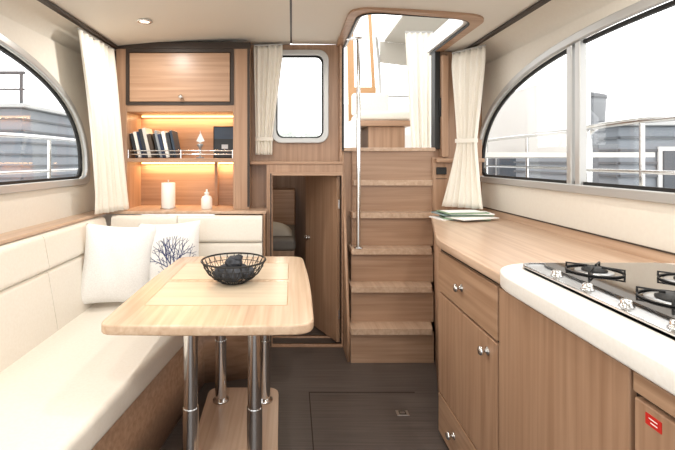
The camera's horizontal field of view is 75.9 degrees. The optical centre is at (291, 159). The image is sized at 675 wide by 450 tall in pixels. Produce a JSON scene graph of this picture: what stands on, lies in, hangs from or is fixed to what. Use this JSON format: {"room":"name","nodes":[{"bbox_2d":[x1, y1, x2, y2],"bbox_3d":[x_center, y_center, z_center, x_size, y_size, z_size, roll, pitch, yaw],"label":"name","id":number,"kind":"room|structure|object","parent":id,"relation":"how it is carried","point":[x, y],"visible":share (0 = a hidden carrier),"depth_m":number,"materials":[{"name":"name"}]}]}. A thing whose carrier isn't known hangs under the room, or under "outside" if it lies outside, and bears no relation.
{"room":"ship interior","nodes":[
{"label":"ship interior","id":0,"kind":"room"},
{"bbox_2d":[0,14,113,233],"bbox_3d":[-1.325,0.300,1.170,0.050,1.900,3.940,0,0,0],"label":"wall","id":1,"kind":"structure","parent":0,"point":[19,210],"depth_m":2.33,"materials":[{"name":"paint"}]},
{"bbox_2d":[0,45,82,184],"bbox_3d":[-1.325,-0.223,1.300,0.020,0.675,2.800,0,0,0],"label":"seal","id":2,"kind":"object","parent":1,"relation":"attached to","point":[78,175],"visible":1,"depth_m":2.36,"materials":[{"name":"black rubber"}]},
{"bbox_2d":[0,33,89,194],"bbox_3d":[-1.293,-0.223,1.300,0.022,0.751,2.876,0,0,0],"label":"frame","id":3,"kind":"object","parent":1,"relation":"attached to","point":[24,187],"visible":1,"depth_m":2.27,"materials":[{"name":"white metal"}]},
{"bbox_2d":[0,211,105,244],"bbox_3d":[-1.242,0.338,0.975,0.115,0.019,3.550,0,0,0],"label":"ledge","id":4,"kind":"object","parent":1,"relation":"attached to","point":[18,234],"visible":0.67,"depth_m":2.12,"materials":[{"name":"brown wood"}]},
{"bbox_2d":[0,0,110,53],"bbox_3d":[-1.240,-0.694,1.170,0.160,0.120,3.940,0,0,0],"label":"cove","id":5,"kind":"object","parent":1,"relation":"attached to","point":[34,15],"visible":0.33,"depth_m":2.20,"materials":[{"name":"plastic"}]},
{"bbox_2d":[37,0,118,48],"bbox_3d":[-1.160,-0.743,1.020,0.030,0.016,3.640,0,0,0],"label":"trim","id":6,"kind":"structure","parent":1,"relation":"attached to","point":[47,3],"depth_m":2.30,"materials":[{"name":"brown wood"}]},
{"bbox_2d":[49,0,289,45],"bbox_3d":[-0.586,-0.785,1.170,1.148,0.060,3.940,0,0,0],"label":"ceiling","id":7,"kind":"structure","parent":0,"point":[252,21],"depth_m":2.43,"materials":[{"name":"beige paint"}]},
{"bbox_2d":[77,28,128,213],"bbox_3d":[-1.127,-0.203,2.590,0.137,1.047,0.460,0,0,0],"label":"window curtain","id":8,"kind":"object","parent":7,"relation":"hanging from","point":[98,58],"visible":1,"depth_m":2.61,"materials":[{"name":"fabric"}]},
{"bbox_2d":[137,18,151,23],"bbox_3d":[-0.830,-0.778,2.420,0.084,0.009,0.084,0,0,0],"label":"ceiling spotlight","id":9,"kind":"object","parent":7,"relation":"attached to","point":[141,20],"visible":1,"depth_m":2.41,"materials":[{"name":"silver metal"}]},
{"bbox_2d":[254,44,282,154],"bbox_3d":[-0.164,-0.418,2.968,0.199,0.767,0.048,0,0,0],"label":"window curtain","id":10,"kind":"object","parent":7,"relation":"hanging from","point":[267,57],"visible":1,"depth_m":2.97,"materials":[{"name":"fabric"}]},
{"bbox_2d":[290,0,291,42],"bbox_3d":[-0.005,-0.819,1.110,0.050,0.001,3.820,0,0,0],"label":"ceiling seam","id":11,"kind":"object","parent":7,"relation":"attached to","point":[290,0],"visible":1,"depth_m":2.54,"materials":[{"name":"brown"}]},
{"bbox_2d":[114,42,251,208],"bbox_3d":[-0.788,-0.220,2.974,1.025,1.140,0.333,0,0,0],"label":"upper cabinet","id":12,"kind":"object","parent":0,"point":[189,89],"depth_m":2.85,"materials":[{"name":"brown wood"}]},
{"bbox_2d":[129,128,180,157],"bbox_3d":[-0.934,-0.116,2.968,0.319,0.203,0.157,0,0,0],"label":"books","id":13,"kind":"object","parent":12,"relation":"in","point":[145,139],"visible":1,"depth_m":2.89,"materials":[{"name":"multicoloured paper"}]},
{"bbox_2d":[129,133,137,157],"bbox_3d":[-1.065,-0.097,2.965,0.018,0.167,0.150,-14,0,0],"label":"book","id":14,"kind":"object","parent":13,"relation":"on","point":[133,138],"depth_m":2.89,"materials":[{"name":"black paper"}]},
{"bbox_2d":[133,132,141,157],"bbox_3d":[-1.042,-0.102,2.956,0.021,0.176,0.132,-12,0,0],"label":"book","id":15,"kind":"object","parent":13,"relation":"on","point":[137,144],"depth_m":2.89,"materials":[{"name":"white paper"}]},
{"bbox_2d":[136,132,144,157],"bbox_3d":[-1.020,-0.103,2.956,0.014,0.180,0.132,-14,0,0],"label":"book","id":16,"kind":"object","parent":13,"relation":"on","point":[140,143],"depth_m":2.89,"materials":[{"name":"blue paper"}]},
{"bbox_2d":[138,129,147,157],"bbox_3d":[-1.002,-0.112,2.957,0.020,0.197,0.134,-13,0,0],"label":"book","id":17,"kind":"object","parent":13,"relation":"on","point":[142,140],"depth_m":2.89,"materials":[{"name":"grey paper"}]},
{"bbox_2d":[146,134,156,157],"bbox_3d":[-0.948,-0.096,2.968,0.027,0.162,0.156,-13,0,0],"label":"book","id":18,"kind":"object","parent":13,"relation":"on","point":[150,140],"depth_m":2.89,"materials":[{"name":"brown paper"}]},
{"bbox_2d":[153,133,159,157],"bbox_3d":[-0.915,-0.097,2.960,0.016,0.165,0.139,-11,0,0],"label":"book","id":19,"kind":"object","parent":13,"relation":"on","point":[156,142],"depth_m":2.89,"materials":[{"name":"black paper"}]},
{"bbox_2d":[154,131,162,157],"bbox_3d":[-0.900,-0.107,2.965,0.016,0.186,0.149,-13,0,0],"label":"book","id":20,"kind":"object","parent":13,"relation":"on","point":[158,141],"depth_m":2.89,"materials":[{"name":"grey paper"}]},
{"bbox_2d":[157,134,165,157],"bbox_3d":[-0.878,-0.096,2.956,0.021,0.163,0.132,-14,0,0],"label":"book","id":21,"kind":"object","parent":13,"relation":"on","point":[161,144],"depth_m":2.89,"materials":[{"name":"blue paper"}]},
{"bbox_2d":[161,131,170,157],"bbox_3d":[-0.852,-0.104,2.960,0.023,0.179,0.139,-12,0,0],"label":"book","id":22,"kind":"object","parent":13,"relation":"on","point":[165,142],"depth_m":2.89,"materials":[{"name":"white paper"}]},
{"bbox_2d":[166,132,173,157],"bbox_3d":[-0.824,-0.101,2.967,0.020,0.174,0.154,-12,0,0],"label":"book","id":23,"kind":"object","parent":13,"relation":"on","point":[169,138],"depth_m":2.89,"materials":[{"name":"grey paper"}]},
{"bbox_2d":[196,132,204,157],"bbox_3d":[-0.630,-0.106,2.950,0.060,0.188,0.060,0,0,0],"label":"ornament","id":24,"kind":"object","parent":12,"relation":"in","point":[200,138],"visible":0.94,"depth_m":2.95,"materials":[{"name":"grey"}]},
{"bbox_2d":[213,151,325,334],"bbox_3d":[-0.015,0.615,3.870,1.090,1.370,1.700,0,0,0],"label":"wall","id":25,"kind":"structure","parent":0,"point":[297,182],"depth_m":4.70,"materials":[{"name":"brown wood"}]},
{"bbox_2d":[213,126,232,157],"bbox_3d":[-0.482,-0.127,3.064,0.155,0.227,0.021,0,0,0],"label":"framed picture","id":26,"kind":"object","parent":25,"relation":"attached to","point":[222,135],"visible":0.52,"depth_m":3.06,"materials":[{"name":"black metal"}]},
{"bbox_2d":[242,188,295,256],"bbox_3d":[-0.235,0.775,4.090,0.530,0.950,1.120,0,0,0],"label":"berth","id":27,"kind":"object","parent":25,"relation":"on","point":[284,241],"visible":0.36,"depth_m":4.30,"materials":[{"name":"brown wood"}]},
{"bbox_2d":[273,222,291,235],"bbox_3d":[-0.200,0.595,3.800,0.400,0.100,0.300,0,0,0],"label":"pillow","id":28,"kind":"object","parent":27,"relation":"on","point":[279,229],"depth_m":3.68,"materials":[{"name":"beige fabric"}]},
{"bbox_2d":[339,45,343,160],"bbox_3d":[0.346,-0.395,3.025,0.032,0.810,0.090,0,0,0],"label":"door frame","id":29,"kind":"structure","parent":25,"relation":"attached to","point":[340,46],"depth_m":2.99,"materials":[{"name":"brown wood"}]},
{"bbox_2d":[160,338,448,449],"bbox_3d":[0.000,1.277,1.110,2.700,0.066,3.820,0,0,0],"label":"floor","id":30,"kind":"structure","parent":0,"point":[340,421],"depth_m":2.23,"materials":[{"name":"brown wood"}]},
{"bbox_2d":[0,215,262,449],"bbox_3d":[-0.728,0.800,1.074,1.105,0.900,3.348,0,0,0],"label":"settee","id":31,"kind":"object","parent":30,"relation":"on","point":[66,383],"visible":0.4,"depth_m":1.79,"materials":[{"name":"beige leather"}]},
{"bbox_2d":[81,223,156,303],"bbox_3d":[-0.955,0.570,2.360,0.398,0.454,0.173,0,0,-13],"label":"throw pillow","id":32,"kind":"object","parent":31,"relation":"on","point":[116,265],"visible":0.94,"depth_m":2.31,"materials":[{"name":"fabric"}]},
{"bbox_2d":[138,220,199,279],"bbox_3d":[-0.705,0.565,2.469,0.385,0.424,0.163,0,0,0],"label":"throw pillow","id":33,"kind":"object","parent":31,"relation":"on","point":[172,242],"visible":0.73,"depth_m":2.44,"materials":[{"name":"fabric"}]},
{"bbox_2d":[101,256,313,449],"bbox_3d":[-0.275,0.889,1.864,0.705,0.723,0.992,0,0,0],"label":"table","id":34,"kind":"object","parent":30,"relation":"on","point":[182,299],"visible":0.97,"depth_m":1.60,"materials":[{"name":"brown wood"}]},
{"bbox_2d":[201,252,265,284],"bbox_3d":[-0.252,0.476,1.860,0.282,0.097,0.282,0,0,0],"label":"fruit bowl","id":35,"kind":"object","parent":34,"relation":"on","point":[205,266],"visible":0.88,"depth_m":1.80,"materials":[{"name":"black metal"}]},
{"bbox_2d":[213,254,253,281],"bbox_3d":[-0.255,0.462,1.865,0.158,0.114,0.171,0,0,-42],"label":"lump","id":36,"kind":"object","parent":35,"relation":"in","point":[234,260],"visible":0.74,"depth_m":1.83,"materials":[{"name":"black stone"}]},
{"bbox_2d":[263,214,265,255],"bbox_3d":[-0.179,0.799,2.810,0.012,0.902,0.120,0,0,0],"label":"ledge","id":37,"kind":"object","parent":30,"relation":"on","point":[264,215],"visible":0.2,"depth_m":2.75,"materials":[{"name":"brown wood"}]},
{"bbox_2d":[341,148,435,362],"bbox_3d":[0.674,0.582,2.839,0.663,1.336,0.438,0,0,0],"label":"steps","id":38,"kind":"structure","parent":30,"relation":"on","point":[392,294],"depth_m":2.83,"materials":[{"name":"brown wood"}]},
{"bbox_2d":[346,36,362,248],"bbox_3d":[0.411,-0.113,2.825,0.112,1.386,0.060,0,0,0],"label":"pole","id":39,"kind":"object","parent":38,"relation":"on","point":[357,38],"visible":0.98,"depth_m":2.81,"materials":[{"name":"silver metal"}]},
{"bbox_2d":[431,207,674,449],"bbox_3d":[0.976,0.774,1.192,0.684,0.921,3.584,0,0,0],"label":"base cabinet","id":40,"kind":"object","parent":30,"relation":"on","point":[524,361],"visible":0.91,"depth_m":1.28,"materials":[{"name":"brown wood"}]},
{"bbox_2d":[431,213,660,283],"bbox_3d":[0.987,0.376,2.117,0.663,0.036,1.734,0,0,0],"label":"countertop","id":41,"kind":"structure","parent":40,"relation":"on","point":[487,246],"depth_m":1.78,"materials":[{"name":"brown wood"}]},
{"bbox_2d":[429,210,498,220],"bbox_3d":[1.051,0.335,2.600,0.358,0.045,0.294,0,0,-8],"label":"brochures","id":42,"kind":"object","parent":41,"relation":"on","point":[444,215],"visible":1,"depth_m":2.57,"materials":[{"name":"white paper"}]},
{"bbox_2d":[500,263,674,395],"bbox_3d":[0.970,0.373,0.430,0.660,0.050,2.060,0,0,0],"label":"countertop","id":43,"kind":"structure","parent":40,"relation":"on","point":[649,353],"depth_m":0.93,"materials":[{"name":"white stone"}]},
{"bbox_2d":[523,261,674,340],"bbox_3d":[0.978,0.331,1.000,0.485,0.035,0.800,0,0,0],"label":"gas hob","id":44,"kind":"object","parent":43,"relation":"in","point":[643,294],"visible":1,"depth_m":1.14,"materials":[{"name":"silver metal"}]},
{"bbox_2d":[550,270,562,277],"bbox_3d":[0.770,0.330,1.250,0.032,0.017,0.032,0,0,0],"label":"knob","id":45,"kind":"object","parent":44,"relation":"on","point":[555,273],"depth_m":1.24,"materials":[{"name":"silver metal"}]},
{"bbox_2d":[580,282,594,291],"bbox_3d":[0.770,0.330,1.120,0.032,0.017,0.032,0,0,0],"label":"knob","id":46,"kind":"object","parent":44,"relation":"on","point":[586,286],"depth_m":1.11,"materials":[{"name":"silver metal"}]},
{"bbox_2d":[618,298,634,308],"bbox_3d":[0.770,0.330,0.990,0.032,0.017,0.032,0,0,0],"label":"knob","id":47,"kind":"object","parent":44,"relation":"on","point":[624,303],"depth_m":0.98,"materials":[{"name":"silver metal"}]},
{"bbox_2d":[666,319,674,330],"bbox_3d":[0.770,0.330,0.860,0.032,0.017,0.032,0,0,0],"label":"knob","id":48,"kind":"object","parent":44,"relation":"on","point":[670,326],"depth_m":0.86,"materials":[{"name":"silver metal"}]},
{"bbox_2d":[645,412,661,434],"bbox_3d":[0.666,0.484,0.792,0.002,0.021,0.035,0,0,0],"label":"sticker","id":49,"kind":"object","parent":40,"relation":"attached to","point":[650,420],"visible":1,"depth_m":0.79,"materials":[{"name":"red"}]},
{"bbox_2d":[292,0,362,44],"bbox_3d":[0.180,-0.812,1.110,0.360,0.006,3.820,0,0,0],"label":"panel","id":50,"kind":"object","parent":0,"point":[313,21],"visible":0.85,"depth_m":2.49,"materials":[{"name":"beige"}]},
{"bbox_2d":[249,45,482,337],"bbox_3d":[0.520,0.220,3.040,1.640,2.060,0.040,0,0,0],"label":"wall","id":51,"kind":"structure","parent":0,"point":[328,150],"depth_m":3.02,"materials":[{"name":"brown wood"}]},
{"bbox_2d":[92,205,266,213],"bbox_3d":[-0.733,0.338,2.936,1.135,0.019,0.368,0,0,0],"label":"ledge","id":52,"kind":"object","parent":51,"relation":"attached to","point":[142,209],"depth_m":2.79,"materials":[{"name":"brown wood"}]},
{"bbox_2d":[160,180,176,208],"bbox_3d":[-0.840,0.232,2.920,0.110,0.193,0.110,0,0,0],"label":"candle","id":53,"kind":"object","parent":52,"relation":"on","point":[167,188],"visible":1,"depth_m":2.88,"materials":[{"name":"white wax"}]},
{"bbox_2d":[201,189,211,208],"bbox_3d":[-0.575,0.263,2.900,0.074,0.131,0.074,0,0,0],"label":"soap bottle","id":54,"kind":"object","parent":52,"relation":"on","point":[206,200],"visible":1,"depth_m":2.87,"materials":[{"name":"white ceramic"}]},
{"bbox_2d":[250,161,342,346],"bbox_3d":[0.030,0.630,2.940,0.620,1.240,0.156,0,0,0],"label":"bulkhead","id":55,"kind":"object","parent":51,"relation":"attached to","point":[274,168],"visible":0.88,"depth_m":2.88,"materials":[{"name":"brown wood"}]},
{"bbox_2d":[306,176,339,341],"bbox_3d":[0.215,0.674,3.130,0.022,1.128,0.456,0,0,-26],"label":"door","id":56,"kind":"structure","parent":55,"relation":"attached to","point":[322,192],"depth_m":3.07,"materials":[{"name":"brown wood"}]},
{"bbox_2d":[276,55,322,137],"bbox_3d":[0.055,-0.443,3.036,0.340,0.590,0.012,0,0,0],"label":"seal","id":57,"kind":"object","parent":51,"relation":"attached to","point":[284,56],"visible":0.55,"depth_m":3.03,"materials":[{"name":"black rubber"}]},
{"bbox_2d":[273,50,328,142],"bbox_3d":[0.055,-0.443,3.005,0.400,0.650,0.030,0,0,0],"label":"frame","id":58,"kind":"object","parent":51,"relation":"attached to","point":[322,54],"visible":0.84,"depth_m":2.99,"materials":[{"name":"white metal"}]},
{"bbox_2d":[431,51,439,148],"bbox_3d":[1.011,-0.427,3.027,0.038,0.705,0.085,0,0,0],"label":"door frame","id":59,"kind":"structure","parent":51,"relation":"attached to","point":[435,56],"depth_m":2.98,"materials":[{"name":"black rubber"}]},
{"bbox_2d":[439,55,447,156],"bbox_3d":[1.052,-0.370,2.984,0.045,0.700,0.068,0,0,0],"label":"sliding edge","id":60,"kind":"object","parent":51,"relation":"attached to","point":[443,151],"visible":0.89,"depth_m":2.95,"materials":[{"name":"brown wood"}]},
{"bbox_2d":[439,98,440,116],"bbox_3d":[1.032,-0.365,2.975,0.025,0.130,0.020,0,0,0],"label":"lock plate","id":61,"kind":"object","parent":60,"relation":"attached to","point":[439,98],"visible":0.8,"depth_m":2.97,"materials":[{"name":"black metal"}]},
{"bbox_2d":[432,53,484,209],"bbox_3d":[1.147,-0.195,2.979,0.343,1.090,0.078,0,0,0],"label":"panel","id":62,"kind":"object","parent":51,"relation":"attached to","point":[441,166],"visible":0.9,"depth_m":2.98,"materials":[{"name":"brown wood"}]},
{"bbox_2d":[436,167,446,173],"bbox_3d":[1.035,0.075,2.978,0.070,0.050,0.013,0,0,0],"label":"switch plate","id":63,"kind":"object","parent":62,"relation":"attached to","point":[439,170],"depth_m":2.97,"materials":[{"name":"black plastic"}]},
{"bbox_2d":[459,0,550,52],"bbox_3d":[1.180,-0.743,1.100,0.030,0.016,3.800,0,0,0],"label":"trim","id":64,"kind":"structure","parent":51,"relation":"attached to","point":[540,3],"depth_m":2.30,"materials":[{"name":"brown wood"}]},
{"bbox_2d":[375,16,447,97],"bbox_3d":[1.603,-0.722,4.183,1.398,1.335,1.566,0,0,0],"label":"canopy","id":65,"kind":"object","parent":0,"point":[391,50],"depth_m":4.78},
{"bbox_2d":[405,31,432,147],"bbox_3d":[1.099,-0.591,3.721,0.242,1.042,0.038,0,0,0],"label":"curtain","id":66,"kind":"object","parent":65,"relation":"hanging from","point":[418,59],"depth_m":3.72,"materials":[{"name":"white fabric"}]},
{"bbox_2d":[360,0,498,14],"bbox_3d":[0.680,-0.790,0.760,0.640,0.039,3.120,0,0,0],"label":"panel","id":67,"kind":"object","parent":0,"point":[478,7],"visible":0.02,"depth_m":2.20,"materials":[{"name":"beige"}]},
{"bbox_2d":[445,0,539,51],"bbox_3d":[1.090,-0.761,1.170,0.180,0.018,3.940,0,0,0],"label":"panel","id":68,"kind":"object","parent":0,"point":[502,11],"visible":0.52,"depth_m":2.30,"materials":[{"name":"beige"}]},
{"bbox_2d":[344,17,466,52],"bbox_3d":[0.680,-0.840,2.715,0.620,0.138,0.770,0,0,0],"label":"coaming","id":69,"kind":"object","parent":68,"relation":"attached to","point":[451,26],"visible":0.18,"depth_m":2.74,"materials":[{"name":"white"}]},
{"bbox_2d":[343,13,469,54],"bbox_3d":[0.680,-0.788,2.710,0.640,0.067,0.780,0,0,0],"label":"seal","id":70,"kind":"object","parent":68,"relation":"attached to","point":[358,17],"visible":0.44,"depth_m":2.47,"materials":[{"name":"black rubber"}]},
{"bbox_2d":[336,7,483,52],"bbox_3d":[0.680,-0.784,2.685,0.740,0.061,0.830,0,0,0],"label":"rim","id":71,"kind":"object","parent":68,"relation":"attached to","point":[475,20],"visible":0.94,"depth_m":2.31,"materials":[{"name":"brown wood"}]},
{"bbox_2d":[442,44,485,208],"bbox_3d":[1.116,-0.211,2.796,0.110,1.042,0.265,0,0,-30],"label":"window curtain","id":72,"kind":"object","parent":68,"relation":"hanging from","point":[463,190],"visible":1,"depth_m":2.79,"materials":[{"name":"fabric"}]},
{"bbox_2d":[482,0,674,252],"bbox_3d":[1.345,0.300,1.170,0.050,1.900,3.940,0,0,0],"label":"wall","id":73,"kind":"structure","parent":0,"point":[650,224],"depth_m":2.02,"materials":[{"name":"paint"}]},
{"bbox_2d":[478,0,615,64],"bbox_3d":[1.260,-0.694,1.170,0.160,0.120,3.940,0,0,0],"label":"cove","id":74,"kind":"object","parent":73,"relation":"attached to","point":[553,15],"visible":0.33,"depth_m":2.25,"materials":[{"name":"paint"}]},
{"bbox_2d":[567,43,574,183],"bbox_3d":[1.333,-0.212,2.045,0.035,0.683,0.036,0,0,0],"label":"mullion","id":75,"kind":"object","parent":73,"relation":"attached to","point":[570,49],"visible":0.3,"depth_m":2.03,"materials":[{"name":"white metal"}]},
{"bbox_2d":[478,208,674,262],"bbox_3d":[1.304,0.340,1.190,0.028,0.040,3.580,0,0,0],"label":"backsplash","id":76,"kind":"structure","parent":73,"relation":"attached to","point":[662,257],"depth_m":1.83,"materials":[{"name":"beige wood"}]},
{"bbox_2d":[480,0,674,204],"bbox_3d":[1.313,-0.223,1.600,0.022,0.751,2.936,0,0,0],"label":"frame","id":77,"kind":"object","parent":73,"relation":"attached to","point":[640,6],"visible":0.81,"depth_m":1.91,"materials":[{"name":"white metal"}]},
{"bbox_2d":[482,0,674,192],"bbox_3d":[1.342,-0.223,1.600,0.020,0.675,2.860,0,0,0],"label":"seal","id":78,"kind":"object","parent":73,"relation":"attached to","point":[669,4],"visible":0.91,"depth_m":1.94,"materials":[{"name":"black rubber"}]},
{"bbox_2d":[575,38,585,184],"bbox_3d":[1.333,-0.214,1.985,0.035,0.688,0.036,0,0,0],"label":"mullion","id":79,"kind":"object","parent":73,"relation":"attached to","point":[580,47],"visible":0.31,"depth_m":1.97,"materials":[{"name":"white metal"}]},
{"label":"outside","id":80,"kind":"structure","parent":0,"visible":0},
{"bbox_2d":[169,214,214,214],"bbox_3d":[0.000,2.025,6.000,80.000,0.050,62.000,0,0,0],"label":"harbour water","id":81,"kind":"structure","parent":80,"point":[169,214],"depth_m":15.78,"materials":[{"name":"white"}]},
{"bbox_2d":[0,103,77,181],"bbox_3d":[-5.875,0.568,8.000,3.650,2.855,3.000,0,0,0],"label":"houseboat","id":82,"kind":"object","parent":81,"relation":"on","point":[16,154],"visible":0.3,"depth_m":6.88,"materials":[{"name":"grey"}]},
{"bbox_2d":[0,71,24,102],"bbox_3d":[-5.625,-1.127,6.750,2.850,0.534,0.050,0,0,0],"label":"terrace railing","id":83,"kind":"object","parent":82,"relation":"on","point":[20,73],"visible":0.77,"depth_m":6.73,"materials":[{"name":"grey metal"}]},
{"bbox_2d":[496,158,515,176],"bbox_3d":[5.700,0.586,12.522,2.506,2.817,5.855,0,0,0],"label":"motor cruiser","id":84,"kind":"object","parent":81,"relation":"on","point":[499,161],"visible":0.04,"depth_m":10.49,"materials":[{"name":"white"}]},
{"bbox_2d":[488,111,598,182],"bbox_3d":[3.040,0.695,12.750,1.280,2.600,18.500,0,0,0],"label":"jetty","id":85,"kind":"object","parent":81,"relation":"on","point":[594,119],"visible":0.02,"depth_m":5.09,"materials":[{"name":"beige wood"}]},
{"bbox_2d":[514,120,674,187],"bbox_3d":[6.225,0.762,6.400,4.750,2.465,2.600,0,0,0],"label":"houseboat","id":86,"kind":"object","parent":81,"relation":"on","point":[659,136],"visible":0.18,"depth_m":5.20,"materials":[{"name":"grey"}]},
{"bbox_2d":[591,92,607,122],"bbox_3d":[5.750,0.362,8.300,1.700,3.265,1.000,0,0,0],"label":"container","id":87,"kind":"object","parent":81,"relation":"on","point":[598,100],"visible":0.12,"depth_m":7.86,"materials":[{"name":"grey"}]},
{"bbox_3d":[-1.670,1.172,1.550,0.620,1.645,4.700,0,0,0],"label":"deck","id":88,"kind":"object","parent":81,"relation":"on","visible":0},
{"bbox_2d":[0,132,77,177],"bbox_3d":[-1.750,0.088,3.100,0.032,0.521,1.311,0,0,0],"label":"deck railing","id":89,"kind":"object","parent":88,"relation":"on","point":[49,139],"visible":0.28,"depth_m":3.02,"materials":[{"name":"silver metal"}]},
{"bbox_3d":[1.680,1.172,1.750,0.600,1.645,5.100,0,0,0],"label":"deck","id":90,"kind":"object","parent":81,"relation":"on","visible":0},
{"bbox_2d":[485,129,597,181],"bbox_3d":[1.900,0.068,3.475,0.032,0.561,1.598,0,0,0],"label":"deck railing","id":91,"kind":"object","parent":90,"relation":"on","point":[527,167],"visible":0.41,"depth_m":3.44,"materials":[{"name":"silver metal"}]},
{"bbox_2d":[586,114,674,185],"bbox_3d":[1.750,0.068,2.150,0.032,0.561,0.849,0,0,0],"label":"deck railing","id":92,"kind":"object","parent":90,"relation":"on","point":[641,121],"visible":0.56,"depth_m":2.15,"materials":[{"name":"silver metal"}]},
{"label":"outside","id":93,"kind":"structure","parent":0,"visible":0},
{"bbox_3d":[0.000,1.850,42.550,90.000,0.600,10.900,0,0,0],"label":"bank","id":94,"kind":"object","parent":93,"visible":0},
{"bbox_2d":[278,130,318,136],"bbox_3d":[15.987,-0.656,40.846,48.279,4.961,6.864,0,0,0],"label":"tree line","id":95,"kind":"object","parent":94,"relation":"on","point":[284,133],"visible":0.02,"depth_m":40.88,"materials":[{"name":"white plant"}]},
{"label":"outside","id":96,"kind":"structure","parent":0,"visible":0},
{"bbox_2d":[344,70,654,157],"bbox_3d":[1.570,-0.360,4.340,2.060,0.680,2.520,0,0,0],"label":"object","id":97,"kind":"object","parent":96,"point":[542,107],"visible":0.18,"depth_m":3.66,"materials":[{"name":"white"}]},
{"bbox_2d":[347,32,354,121],"bbox_3d":[0.630,-0.903,4.600,0.073,1.694,0.254,0,0,17],"label":"stile","id":98,"kind":"object","parent":97,"relation":"on","point":[350,47],"visible":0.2,"depth_m":4.58,"materials":[{"name":"brown wood"}]},
{"bbox_2d":[352,87,375,93],"bbox_3d":[0.770,-0.740,4.617,0.260,0.080,0.034,0,0,0],"label":"rail","id":99,"kind":"object","parent":97,"relation":"attached to","point":[363,89],"visible":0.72,"depth_m":4.60,"materials":[{"name":"brown wood"}]},
{"bbox_2d":[368,15,374,87],"bbox_3d":[0.865,-0.903,4.600,0.042,1.694,0.278,0,0,33],"label":"stile","id":100,"kind":"object","parent":97,"relation":"on","point":[369,16],"visible":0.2,"depth_m":4.56,"materials":[{"name":"brown"}]},
{"bbox_2d":[351,93,409,147],"bbox_3d":[0.850,-0.368,4.175,0.500,0.624,0.550,0,0,0],"label":"helm seat","id":101,"kind":"object","parent":97,"relation":"on","point":[381,127],"visible":0.72,"depth_m":3.95,"materials":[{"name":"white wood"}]},
{"bbox_2d":[351,93,387,115],"bbox_3d":[0.795,-0.565,4.390,0.370,0.230,0.100,0,0,0],"label":"cushion","id":102,"kind":"object","parent":101,"relation":"on","point":[369,101],"depth_m":4.34,"materials":[{"name":"beige leather"}]},
{"bbox_2d":[352,111,409,119],"bbox_3d":[0.850,-0.406,4.175,0.480,0.089,0.510,0,0,0],"label":"seat cushion","id":103,"kind":"object","parent":101,"relation":"on","point":[365,115],"depth_m":3.92,"materials":[{"name":"beige leather"}]},
{"bbox_2d":[405,134,411,147],"bbox_3d":[1.350,-0.177,5.150,1.500,0.245,0.500,0,0,0],"label":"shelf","id":104,"kind":"object","parent":97,"relation":"attached to","point":[407,136],"depth_m":4.90,"materials":[{"name":"white"}]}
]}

